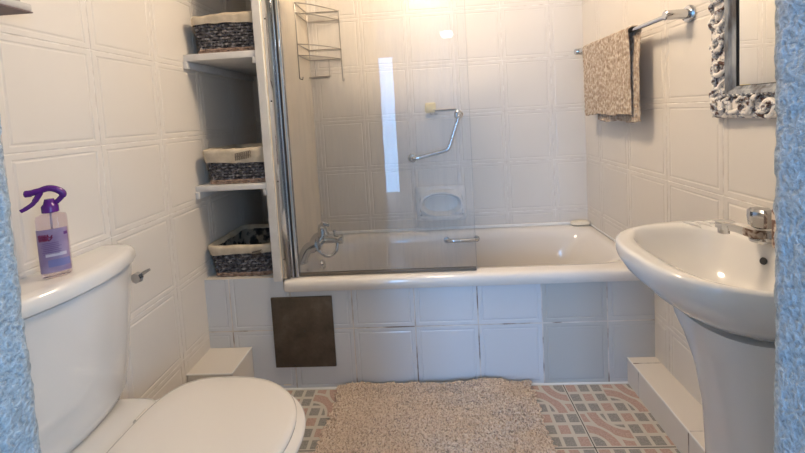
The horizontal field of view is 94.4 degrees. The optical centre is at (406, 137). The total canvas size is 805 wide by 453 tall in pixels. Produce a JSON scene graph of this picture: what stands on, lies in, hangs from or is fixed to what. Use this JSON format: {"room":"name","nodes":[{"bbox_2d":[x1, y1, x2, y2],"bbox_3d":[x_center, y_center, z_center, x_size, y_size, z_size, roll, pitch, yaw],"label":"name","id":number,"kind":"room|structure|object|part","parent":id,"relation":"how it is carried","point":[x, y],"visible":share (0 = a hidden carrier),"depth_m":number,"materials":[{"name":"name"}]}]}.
{"room":"bathroom","nodes":[
{"label":"bathroom","id":0,"kind":"room"},
{"bbox_2d":[0,0,263,399],"bbox_3d":[-1.013,0.028,1.289,0.100,2.420,2.169,-3,4,3],"label":"wall","id":1,"kind":"structure","parent":0,"point":[99,104],"depth_m":1.31,"materials":[{"name":"tile"}]},
{"bbox_2d":[0,0,32,15],"bbox_3d":[-0.983,-0.556,0.660,0.086,0.542,0.474,-3,4,3],"label":"upper cabinet","id":2,"kind":"object","parent":1,"relation":"attached to","point":[7,7],"visible":1,"depth_m":0.88,"materials":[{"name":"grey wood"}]},
{"bbox_3d":[-0.968,-0.299,0.676,0.086,0.018,0.474,-3,4,3],"label":"moulding","id":3,"kind":"part","parent":2,"relation":"part of","materials":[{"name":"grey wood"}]},
{"bbox_2d":[186,347,253,381],"bbox_3d":[-0.819,1.093,1.055,0.195,0.205,1.281,-3,4,3],"label":"trim","id":4,"kind":"structure","parent":1,"relation":"attached to","point":[217,362],"depth_m":1.59,"materials":[{"name":"tile"}]},
{"bbox_2d":[183,50,256,80],"bbox_3d":[-0.790,-0.356,1.916,0.320,0.061,0.642,-3,4,3],"label":"wall shelf","id":5,"kind":"object","parent":1,"relation":"attached to","point":[241,65],"visible":0.73,"depth_m":1.69,"materials":[{"name":"white paint"}]},
{"bbox_2d":[191,11,254,53],"bbox_3d":[-0.783,-0.462,1.758,0.309,0.166,0.341,-3,4,3],"label":"wicker basket","id":6,"kind":"object","parent":5,"relation":"on","point":[225,31],"visible":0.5,"depth_m":1.61,"materials":[{"name":"wicker"}]},
{"bbox_2d":[195,182,266,198],"bbox_3d":[-0.757,0.215,1.952,0.320,0.057,0.642,-3,4,3],"label":"wall shelf","id":7,"kind":"object","parent":1,"relation":"attached to","point":[204,190],"visible":0.44,"depth_m":1.64,"materials":[{"name":"white paint"}]},
{"bbox_2d":[203,143,265,183],"bbox_3d":[-0.752,0.114,1.794,0.308,0.161,0.345,-3,4,3],"label":"wicker basket","id":8,"kind":"object","parent":7,"relation":"on","point":[234,163],"visible":0.7,"depth_m":1.65,"materials":[{"name":"wicker"}]},
{"bbox_2d":[235,150,250,160],"bbox_3d":[-0.713,0.078,1.619,0.074,0.042,0.002,-3,4,3],"label":"print","id":9,"kind":"object","parent":8,"relation":"attached to","point":[240,155],"depth_m":1.62,"materials":[{"name":"brown"}]},
{"bbox_2d":[205,272,272,279],"bbox_3d":[-0.718,0.870,1.998,0.324,0.520,0.636,-3,4,3],"label":"trim","id":10,"kind":"structure","parent":1,"relation":"attached to","point":[213,276],"depth_m":1.68,"materials":[{"name":"tile"}]},
{"bbox_2d":[208,224,272,276],"bbox_3d":[-0.742,0.543,1.836,0.313,0.150,0.351,-3,4,3],"label":"wicker basket","id":11,"kind":"object","parent":10,"relation":"on","point":[245,250],"visible":0.66,"depth_m":1.69,"materials":[{"name":"wicker"}]},
{"bbox_2d":[260,0,320,384],"bbox_3d":[-0.590,-0.037,1.933,0.035,2.320,0.635,-3,4,3],"label":"wall partition","id":12,"kind":"structure","parent":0,"point":[298,91],"depth_m":1.99,"materials":[{"name":"beige paint"}]},
{"bbox_2d":[251,0,281,281],"bbox_3d":[-0.607,-0.288,1.911,0.034,1.815,0.644,-3,4,3],"label":"trim","id":13,"kind":"structure","parent":12,"relation":"attached to","point":[255,4],"depth_m":1.61,"materials":[{"name":"white paint"}]},
{"bbox_2d":[294,2,344,80],"bbox_3d":[-0.485,-0.528,2.093,0.206,0.417,0.232,-3,4,3],"label":"shower caddy","id":14,"kind":"object","parent":12,"relation":"attached to","point":[295,13],"visible":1,"depth_m":2.15,"materials":[{"name":"silver metal"}]},
{"bbox_2d":[295,12,337,22],"bbox_3d":[-0.499,-0.679,2.092,0.194,0.005,0.216,-3,4,3],"label":"wire shelf","id":15,"kind":"object","parent":14,"relation":"attached to","point":[307,21],"depth_m":2.12,"materials":[{"name":"silver metal"}]},
{"bbox_2d":[309,66,329,79],"bbox_3d":[-0.511,-0.401,2.191,0.121,0.116,0.054,-3,4,3],"label":"soap tray","id":16,"kind":"object","parent":14,"relation":"on","point":[327,76],"depth_m":2.19,"materials":[{"name":"silver metal"}]},
{"bbox_2d":[298,55,341,60],"bbox_3d":[-0.486,-0.455,2.106,0.194,0.005,0.216,-3,4,3],"label":"wire shelf","id":17,"kind":"object","parent":14,"relation":"attached to","point":[309,58],"depth_m":2.14,"materials":[{"name":"silver metal"}]},
{"bbox_2d":[0,0,804,452],"bbox_3d":[0.012,0.011,0.221,3.200,2.370,0.164,-3,4,3],"label":"wall","id":18,"kind":"structure","parent":0,"point":[19,429],"depth_m":0.28,"materials":[{"name":"blue paint"}]},
{"bbox_2d":[246,0,587,231],"bbox_3d":[0.062,-0.095,2.267,2.157,2.420,0.100,-3,4,3],"label":"wall","id":19,"kind":"structure","parent":0,"point":[524,77],"depth_m":2.20,"materials":[{"name":"tile"}]},
{"bbox_2d":[425,102,435,112],"bbox_3d":[0.138,-0.175,2.180,0.064,0.058,0.032,-3,4,3],"label":"soap bar","id":20,"kind":"object","parent":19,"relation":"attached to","point":[429,107],"visible":0.98,"depth_m":2.17,"materials":[{"name":"beige"}]},
{"bbox_2d":[408,110,462,162],"bbox_3d":[0.167,-0.005,2.183,0.340,0.296,0.066,-3,4,3],"label":"grab rail","id":21,"kind":"object","parent":19,"relation":"attached to","point":[458,114],"visible":1,"depth_m":2.16,"materials":[{"name":"silver metal"}]},
{"bbox_2d":[415,185,466,220],"bbox_3d":[0.204,0.394,2.208,0.300,0.212,0.068,-3,4,3],"label":"soap dish","id":22,"kind":"object","parent":19,"relation":"attached to","point":[441,202],"visible":1,"depth_m":2.22,"materials":[{"name":"white ceramic"}]},
{"bbox_2d":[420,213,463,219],"bbox_3d":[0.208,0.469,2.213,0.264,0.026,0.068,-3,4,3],"label":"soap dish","id":23,"kind":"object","parent":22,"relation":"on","point":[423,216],"depth_m":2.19,"materials":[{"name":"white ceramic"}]},
{"bbox_2d":[430,108,455,114],"bbox_3d":[0.207,-0.171,2.172,0.153,0.073,0.061,-3,4,3],"label":"rack","id":24,"kind":"object","parent":19,"relation":"attached to","point":[452,109],"visible":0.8,"depth_m":2.16,"materials":[{"name":"silver metal"}]},
{"bbox_2d":[284,222,627,389],"bbox_3d":[0.193,0.821,1.952,1.767,0.522,0.649,-3,4,3],"label":"trim","id":25,"kind":"structure","parent":19,"relation":"attached to","point":[548,223],"depth_m":2.22,"materials":[{"name":"white"}]},
{"bbox_2d":[204,277,654,387],"bbox_3d":[0.081,0.846,1.649,1.957,0.520,0.020,-3,4,3],"label":"wall","id":26,"kind":"structure","parent":0,"point":[584,331],"depth_m":1.63,"materials":[{"name":"white tile"}]},
{"bbox_2d":[271,296,336,367],"bbox_3d":[-0.460,0.866,1.661,0.275,0.324,0.010,-3,4,3],"label":"access panel","id":27,"kind":"object","parent":26,"relation":"attached to","point":[303,326],"visible":1,"depth_m":1.66,"materials":[{"name":"brown wood"}]},
{"bbox_2d":[287,383,679,452],"bbox_3d":[0.080,1.159,1.296,2.157,0.060,2.199,-3,4,3],"label":"floor","id":28,"kind":"structure","parent":0,"point":[579,418],"depth_m":1.45,"materials":[{"name":"tile"}]},
{"bbox_2d":[19,244,305,452],"bbox_3d":[-0.608,0.758,0.977,0.672,0.857,0.476,-3,4,3],"label":"toilet","id":29,"kind":"object","parent":28,"relation":"on","point":[77,323],"visible":0.98,"depth_m":0.97,"materials":[{"name":"white ceramic"}]},
{"bbox_2d":[19,185,72,278],"bbox_3d":[-0.893,0.233,0.925,0.088,0.228,0.047,-6,5,-38],"label":"spray bottle","id":30,"kind":"object","parent":29,"relation":"on","point":[52,230],"visible":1,"depth_m":0.92,"materials":[{"name":"purple plastic"}]},
{"bbox_3d":[-0.866,0.288,0.921,0.038,0.008,0.003,-6,5,-41],"label":"label panel","id":31,"kind":"part","parent":30,"relation":"part of","materials":[{"name":"grey paper"}]},
{"bbox_3d":[-0.862,0.308,0.925,0.005,0.018,0.040,0,5,42],"label":"label panel","id":32,"kind":"part","parent":30,"relation":"part of","materials":[{"name":"blue"}]},
{"bbox_3d":[-0.875,0.367,0.954,0.164,0.044,0.455,-3,4,3],"label":"cistern lid","id":33,"kind":"part","parent":29,"relation":"part of","materials":[{"name":"white ceramic"}]},
{"bbox_2d":[70,398,155,452],"bbox_3d":[-0.830,0.834,0.982,0.201,0.071,0.320,-3,4,3],"label":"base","id":34,"kind":"object","parent":29,"relation":"attached to","point":[124,413],"depth_m":1.03,"materials":[{"name":"white ceramic"}]},
{"bbox_3d":[-0.856,0.445,1.187,0.036,0.036,0.020,-3,4,10],"label":"flush lever","id":35,"kind":"part","parent":29,"relation":"part of","materials":[{"name":"silver metal"}]},
{"bbox_3d":[-0.842,0.434,1.195,0.036,0.025,0.012,-5,4,-24],"label":"lever arm","id":36,"kind":"part","parent":29,"relation":"part of","materials":[{"name":"silver metal"}]},
{"bbox_3d":[-0.521,0.774,0.972,0.453,0.022,0.426,-3,4,3],"label":"seat lid","id":37,"kind":"part","parent":29,"relation":"part of","materials":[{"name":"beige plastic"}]},
{"bbox_2d":[312,377,557,452],"bbox_3d":[0.105,1.100,1.323,0.886,0.058,0.644,-3,4,3],"label":"bath mat","id":38,"kind":"object","parent":28,"relation":"on","point":[480,415],"visible":1,"depth_m":1.45,"materials":[{"name":"beige fabric"}]},
{"bbox_2d":[284,221,639,291],"bbox_3d":[0.261,0.674,1.933,1.607,0.576,0.656,-3,4,3],"label":"bathtub","id":39,"kind":"object","parent":28,"relation":"on","point":[568,253],"visible":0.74,"depth_m":2.11,"materials":[{"name":"white ceramic"}]},
{"bbox_2d":[299,221,343,264],"bbox_3d":[-0.439,0.524,1.907,0.228,0.192,0.212,-3,4,3],"label":"mixer tap","id":40,"kind":"object","parent":39,"relation":"on","point":[310,251],"depth_m":1.89,"materials":[{"name":"silver metal"}]},
{"bbox_2d":[261,0,476,278],"bbox_3d":[-0.163,-0.147,1.607,0.859,1.509,0.041,-3,4,3],"label":"screen","id":41,"kind":"object","parent":39,"relation":"on","point":[270,9],"visible":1,"depth_m":1.63,"materials":[{"name":"clear glass"}]},
{"bbox_3d":[0.318,0.591,2.142,0.203,0.027,0.041,-3,4,3],"label":"grab handle","id":42,"kind":"part","parent":39,"relation":"part of","materials":[{"name":"silver metal"}]},
{"bbox_2d":[570,220,589,225],"bbox_3d":[1.009,0.495,2.169,0.110,0.021,0.052,-3,4,3],"label":"soap bar","id":43,"kind":"object","parent":39,"relation":"on","point":[575,222],"visible":1,"depth_m":2.15,"materials":[{"name":"beige"}]},
{"bbox_2d":[615,207,775,452],"bbox_3d":[0.802,0.650,0.957,0.425,0.914,0.504,-3,4,3],"label":"washbasin","id":44,"kind":"object","parent":28,"relation":"on","point":[717,276],"visible":0.92,"depth_m":0.91,"materials":[{"name":"white ceramic"}]},
{"bbox_3d":[0.787,0.379,0.940,0.425,0.195,0.504,-3,4,3],"label":"basin bowl","id":45,"kind":"part","parent":44,"relation":"part of","materials":[{"name":"white ceramic"}]},
{"bbox_2d":[715,207,771,243],"bbox_3d":[0.883,0.230,0.976,0.140,0.088,0.054,-3,4,3],"label":"tap","id":46,"kind":"object","parent":44,"relation":"on","point":[759,219],"depth_m":0.96,"materials":[{"name":"grey metal"}]},
{"bbox_2d":[772,209,775,247],"bbox_3d":[0.928,0.226,0.916,0.045,0.095,0.045,-3,4,3],"label":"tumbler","id":47,"kind":"object","parent":44,"relation":"on","point":[773,215],"visible":0.1,"depth_m":0.92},
{"bbox_2d":[582,0,776,404],"bbox_3d":[1.039,-0.083,1.183,0.100,2.420,2.169,-3,4,3],"label":"wall","id":48,"kind":"structure","parent":0,"point":[681,162],"depth_m":1.42,"materials":[{"name":"tile"}]},
{"bbox_2d":[574,5,695,54],"bbox_3d":[0.949,-0.449,1.667,0.087,0.060,0.828,-3,4,3],"label":"towel rail","id":49,"kind":"object","parent":48,"relation":"attached to","point":[688,13],"visible":0.68,"depth_m":1.28,"materials":[{"name":"silver metal"}]},
{"bbox_2d":[582,25,641,122],"bbox_3d":[0.937,-0.269,1.728,0.050,0.398,0.473,-3,4,3],"label":"hand towel","id":50,"kind":"object","parent":49,"relation":"hanging from","point":[611,62],"visible":1,"depth_m":1.65,"materials":[{"name":"fabric"}]},
{"bbox_2d":[627,357,704,452],"bbox_3d":[0.978,1.040,0.965,0.120,0.116,1.281,-3,4,3],"label":"ledge","id":51,"kind":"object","parent":48,"relation":"attached to","point":[678,413],"depth_m":1.38,"materials":[{"name":"tile"}]},
{"bbox_2d":[707,0,776,118],"bbox_3d":[0.931,-0.451,0.868,0.035,0.816,0.587,-3,4,3],"label":"wall mirror","id":52,"kind":"object","parent":48,"relation":"attached to","point":[742,70],"visible":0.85,"depth_m":1.06,"materials":[{"name":"mirror glass"},{"name":"distressed grey paint"},{"name":"silver"}]},
{"bbox_3d":[0.929,-0.446,0.875,0.020,0.677,0.444,-3,4,3],"label":"moulding","id":53,"kind":"part","parent":52,"relation":"part of","materials":[{"name":"grey paint"}]},
{"bbox_2d":[738,0,775,84],"bbox_3d":[0.943,-0.447,0.875,0.008,0.617,0.384,-3,4,3],"label":"mirror glass","id":54,"kind":"object","parent":52,"relation":"attached to","point":[756,18],"depth_m":1.02,"materials":[{"name":"mirror"}]}
]}

